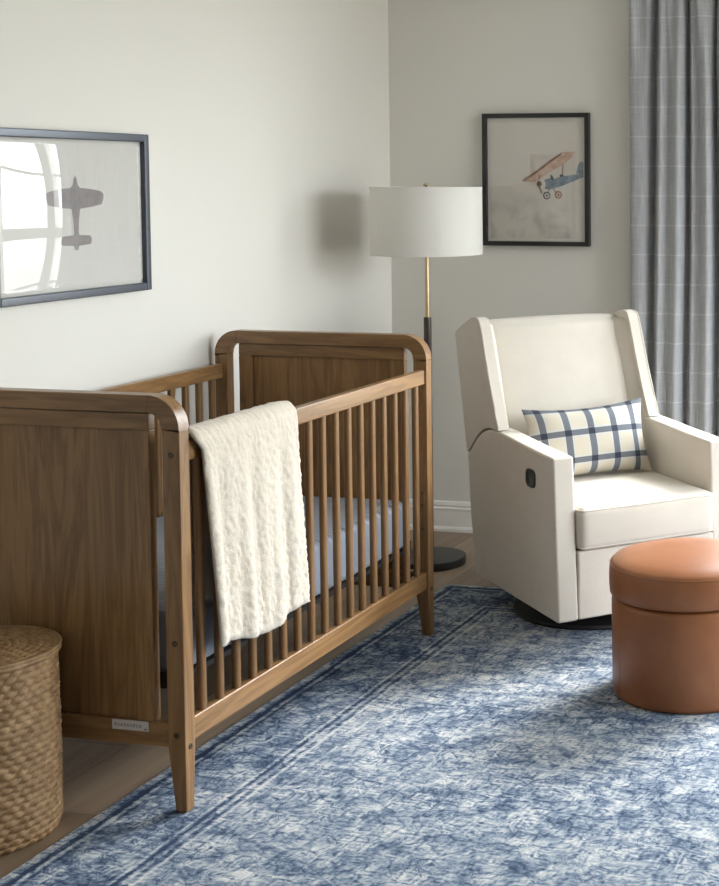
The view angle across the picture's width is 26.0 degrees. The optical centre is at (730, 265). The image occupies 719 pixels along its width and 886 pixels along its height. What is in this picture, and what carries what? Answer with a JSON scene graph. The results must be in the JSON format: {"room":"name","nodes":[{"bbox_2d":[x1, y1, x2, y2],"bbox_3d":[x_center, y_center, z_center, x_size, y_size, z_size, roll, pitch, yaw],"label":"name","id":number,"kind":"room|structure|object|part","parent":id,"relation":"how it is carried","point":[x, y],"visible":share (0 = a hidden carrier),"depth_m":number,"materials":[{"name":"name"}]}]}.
{"room":"bedroom","nodes":[
{"label":"bedroom","id":0,"kind":"room"},
{"bbox_2d":[0,0,391,482],"bbox_3d":[-2.304,-0.006,2.410,0.140,2.650,7.880,1,3,12],"label":"wall","id":1,"kind":"structure","parent":0,"point":[265,122],"depth_m":4.81,"materials":[{"name":"white paint"}]},
{"bbox_2d":[0,127,151,307],"bbox_3d":[-1.838,-0.142,4.115,0.025,0.468,0.676,1,3,12],"label":"framed picture","id":2,"kind":"object","parent":1,"relation":"attached to","point":[75,205],"visible":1,"depth_m":4.11,"materials":[{"name":"paper"}]},
{"bbox_2d":[0,530,497,878],"bbox_3d":[-0.089,1.397,1.999,4.680,0.100,7.880,1,3,12],"label":"floor","id":3,"kind":"structure","parent":0,"point":[97,774],"depth_m":3.79,"materials":[{"name":"brown wood"}]},
{"bbox_2d":[0,625,62,855],"bbox_3d":[-1.671,1.057,3.280,0.336,0.426,0.336,-2,4,-31],"label":"wicker basket","id":4,"kind":"object","parent":3,"relation":"on","point":[31,772],"visible":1,"depth_m":3.22,"materials":[{"name":"wicker"}]},
{"bbox_3d":[-1.671,0.856,3.269,0.333,0.023,0.333,1,3,12],"label":"lid","id":5,"kind":"part","parent":4,"relation":"part of","materials":[{"name":"wicker"}]},
{"bbox_2d":[0,329,433,812],"bbox_3d":[-1.462,0.736,4.104,0.743,0.971,1.381,1,3,12],"label":"crib","id":6,"kind":"object","parent":3,"relation":"on","point":[83,494],"visible":0.89,"depth_m":3.44,"materials":[{"name":"brown wood"}]},
{"bbox_3d":[-1.608,0.710,3.446,0.486,0.678,0.009,1,3,12],"label":"panel","id":7,"kind":"part","parent":6,"relation":"part of","materials":[{"name":"brown wood"}]},
{"bbox_3d":[-1.607,0.310,3.425,0.585,0.041,0.040,1,3,12],"label":"rail","id":8,"kind":"part","parent":6,"relation":"part of","materials":[{"name":"brown wood"}]},
{"bbox_3d":[-1.608,0.352,3.425,0.579,0.039,0.025,1,3,12],"label":"panel rail","id":9,"kind":"part","parent":6,"relation":"part of","materials":[{"name":"brown wood"}]},
{"bbox_3d":[-1.608,1.077,3.468,0.650,0.056,0.028,1,3,12],"label":"rail","id":10,"kind":"part","parent":6,"relation":"part of","materials":[{"name":"brown wood"}]},
{"bbox_3d":[-1.389,1.064,3.402,0.094,0.023,0.003,1,3,12],"label":"name plate","id":11,"kind":"part","parent":6,"relation":"part of","materials":[{"name":"silver metal"}]},
{"bbox_3d":[-1.806,0.379,4.160,0.024,0.046,1.298,1,3,12],"label":"rail","id":12,"kind":"part","parent":6,"relation":"part of","materials":[{"name":"brown wood"}]},
{"bbox_3d":[-1.284,0.336,3.354,0.079,0.083,0.040,1,3,12],"label":"frame corner","id":13,"kind":"part","parent":6,"relation":"part of","materials":[{"name":"brown wood"}]},
{"bbox_3d":[-1.268,0.815,3.379,0.045,0.888,0.040,1,3,12],"label":"leg","id":14,"kind":"part","parent":6,"relation":"part of","materials":[{"name":"brown wood"}]},
{"bbox_3d":[-1.657,0.732,4.833,0.045,0.893,0.040,1,3,12],"label":"leg","id":15,"kind":"part","parent":6,"relation":"part of","materials":[{"name":"brown wood"}]},
{"bbox_3d":[-1.640,0.251,4.802,0.079,0.083,0.040,1,3,12],"label":"frame corner","id":16,"kind":"part","parent":6,"relation":"part of","materials":[{"name":"brown wood"}]},
{"bbox_2d":[189,401,309,646],"bbox_3d":[-1.199,0.638,3.627,0.105,0.561,0.474,1,3,12],"label":"throw blanket","id":17,"kind":"object","parent":6,"relation":"on","point":[255,539],"visible":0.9,"depth_m":3.60,"materials":[{"name":"beige fabric"}]},
{"bbox_2d":[157,496,402,669],"bbox_3d":[-1.466,0.845,4.112,0.645,0.157,1.244,1,3,12],"label":"mattress","id":18,"kind":"object","parent":6,"relation":"on","point":[209,623],"visible":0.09,"depth_m":4.20,"materials":[{"name":"grey fabric"}]},
{"bbox_3d":[-1.118,0.389,4.007,0.024,0.046,1.298,1,3,12],"label":"rail","id":19,"kind":"part","parent":6,"relation":"part of","materials":[{"name":"brown wood"}]},
{"bbox_3d":[-1.119,1.038,4.045,0.024,0.055,1.298,1,3,12],"label":"rail","id":20,"kind":"part","parent":6,"relation":"part of","materials":[{"name":"brown wood"}]},
{"bbox_3d":[-1.317,0.234,4.729,0.585,0.041,0.040,1,3,12],"label":"rail","id":21,"kind":"part","parent":6,"relation":"part of","materials":[{"name":"brown wood"}]},
{"bbox_3d":[-1.317,0.634,4.755,0.486,0.678,0.009,1,3,12],"label":"panel","id":22,"kind":"part","parent":6,"relation":"part of","materials":[{"name":"brown wood"}]},
{"bbox_3d":[-1.317,0.276,4.734,0.579,0.039,0.025,1,3,12],"label":"panel rail","id":23,"kind":"part","parent":6,"relation":"part of","materials":[{"name":"brown wood"}]},
{"bbox_3d":[-1.317,1.000,4.777,0.650,0.056,0.028,1,3,12],"label":"rail","id":24,"kind":"part","parent":6,"relation":"part of","materials":[{"name":"brown wood"}]},
{"bbox_3d":[-0.994,0.260,4.658,0.079,0.083,0.040,1,3,12],"label":"frame corner","id":25,"kind":"part","parent":6,"relation":"part of","materials":[{"name":"brown wood"}]},
{"bbox_3d":[-0.978,0.739,4.683,0.045,0.888,0.040,1,3,12],"label":"leg","id":26,"kind":"part","parent":6,"relation":"part of","materials":[{"name":"brown wood"}]},
{"bbox_2d":[0,584,718,885],"bbox_3d":[0.023,1.287,2.984,3.052,0.005,4.080,1,3,12],"label":"area rug","id":27,"kind":"object","parent":3,"relation":"on","point":[495,746],"visible":1,"depth_m":3.55,"materials":[{"name":"blue carpet"}]},
{"bbox_2d":[455,309,718,629],"bbox_3d":[-0.482,0.670,5.051,0.644,0.983,0.864,-2,4,-32],"label":"armchair","id":28,"kind":"object","parent":27,"relation":"on","point":[547,536],"visible":0.88,"depth_m":4.94,"materials":[{"name":"beige fabric"}]},
{"bbox_3d":[-0.699,0.827,4.875,0.072,0.535,0.734,-2,4,-32],"label":"armrest","id":29,"kind":"part","parent":28,"relation":"part of","materials":[{"name":"beige fabric"}]},
{"bbox_3d":[-0.640,0.679,4.700,0.004,0.060,0.072,-2,4,-32],"label":"recline handle","id":30,"kind":"part","parent":28,"relation":"part of","materials":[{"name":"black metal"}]},
{"bbox_3d":[-0.608,0.481,5.247,0.544,0.599,0.351,-2,4,-32],"label":"backrest","id":31,"kind":"part","parent":28,"relation":"part of","materials":[{"name":"beige fabric"}]},
{"bbox_2d":[521,397,651,475],"bbox_3d":[-0.489,0.600,5.045,0.460,0.256,0.144,-2,4,-31],"label":"lumbar pillow","id":32,"kind":"object","parent":28,"relation":"on","point":[608,437],"visible":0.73,"depth_m":5.00,"materials":[{"name":"white fabric"}]},
{"bbox_2d":[573,470,712,549],"bbox_3d":[-0.396,0.800,4.923,0.492,0.147,0.542,-2,4,-32],"label":"seat cushion","id":33,"kind":"object","parent":28,"relation":"on","point":[615,509],"depth_m":4.74,"materials":[{"name":"beige fabric"}]},
{"bbox_3d":[-0.424,0.980,4.979,0.495,0.217,0.596,-2,4,-32],"label":"seat","id":34,"kind":"part","parent":28,"relation":"part of","materials":[{"name":"beige fabric"}]},
{"bbox_3d":[-0.217,0.809,5.174,0.072,0.535,0.734,-2,4,-32],"label":"armrest","id":35,"kind":"part","parent":28,"relation":"part of","materials":[{"name":"beige fabric"}]},
{"bbox_2d":[609,538,718,713],"bbox_3d":[-0.115,1.011,4.211,0.465,0.402,0.465,1,3,12],"label":"leather ottoman","id":36,"kind":"object","parent":27,"relation":"on","point":[665,592],"visible":1,"depth_m":4.01,"materials":[{"name":"brown leather"}]},
{"bbox_3d":[-0.115,0.870,4.203,0.465,0.119,0.465,1,3,12],"label":"lid","id":37,"kind":"part","parent":36,"relation":"part of","materials":[{"name":"leather"}]},
{"bbox_2d":[369,183,482,571],"bbox_3d":[-1.145,0.412,5.563,0.418,1.447,0.418,1,3,12],"label":"floor lamp","id":38,"kind":"object","parent":3,"relation":"on","point":[426,222],"visible":0.91,"depth_m":5.36,"materials":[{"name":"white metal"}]},
{"bbox_3d":[-1.145,-0.169,5.529,0.416,0.252,0.416,1,3,12],"label":"lamp shade","id":39,"kind":"part","parent":38,"relation":"part of","materials":[{"name":"white fabric"}]},
{"bbox_2d":[388,0,630,501],"bbox_3d":[0.751,-0.196,5.690,4.400,2.650,0.140,1,3,12],"label":"wall","id":40,"kind":"structure","parent":0,"point":[452,63],"depth_m":5.99,"materials":[{"name":"white paint"}]},
{"bbox_2d":[409,499,472,532],"bbox_3d":[0.733,1.068,5.686,4.360,0.126,0.020,1,3,12],"label":"baseboard","id":41,"kind":"structure","parent":40,"relation":"attached to","point":[449,516],"depth_m":6.10,"materials":[{"name":"white paint"}]},
{"bbox_2d":[482,113,590,246],"bbox_3d":[-0.786,-0.347,5.937,0.453,0.534,0.027,1,3,12],"label":"framed picture","id":42,"kind":"object","parent":40,"relation":"attached to","point":[536,167],"visible":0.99,"depth_m":5.94},
{"bbox_3d":[0.996,-1.269,5.456,2.950,0.080,0.086,1,3,12],"label":"curtain rod","id":43,"kind":"object","parent":40,"relation":"attached to","visible":0},
{"bbox_2d":[629,0,718,436],"bbox_3d":[-0.153,-0.083,5.753,0.510,2.385,0.103,1,3,12],"label":"window curtain","id":44,"kind":"object","parent":43,"relation":"hanging from","point":[674,44],"visible":0.74,"depth_m":5.74,"materials":[{"name":"grey fabric"}]}
]}

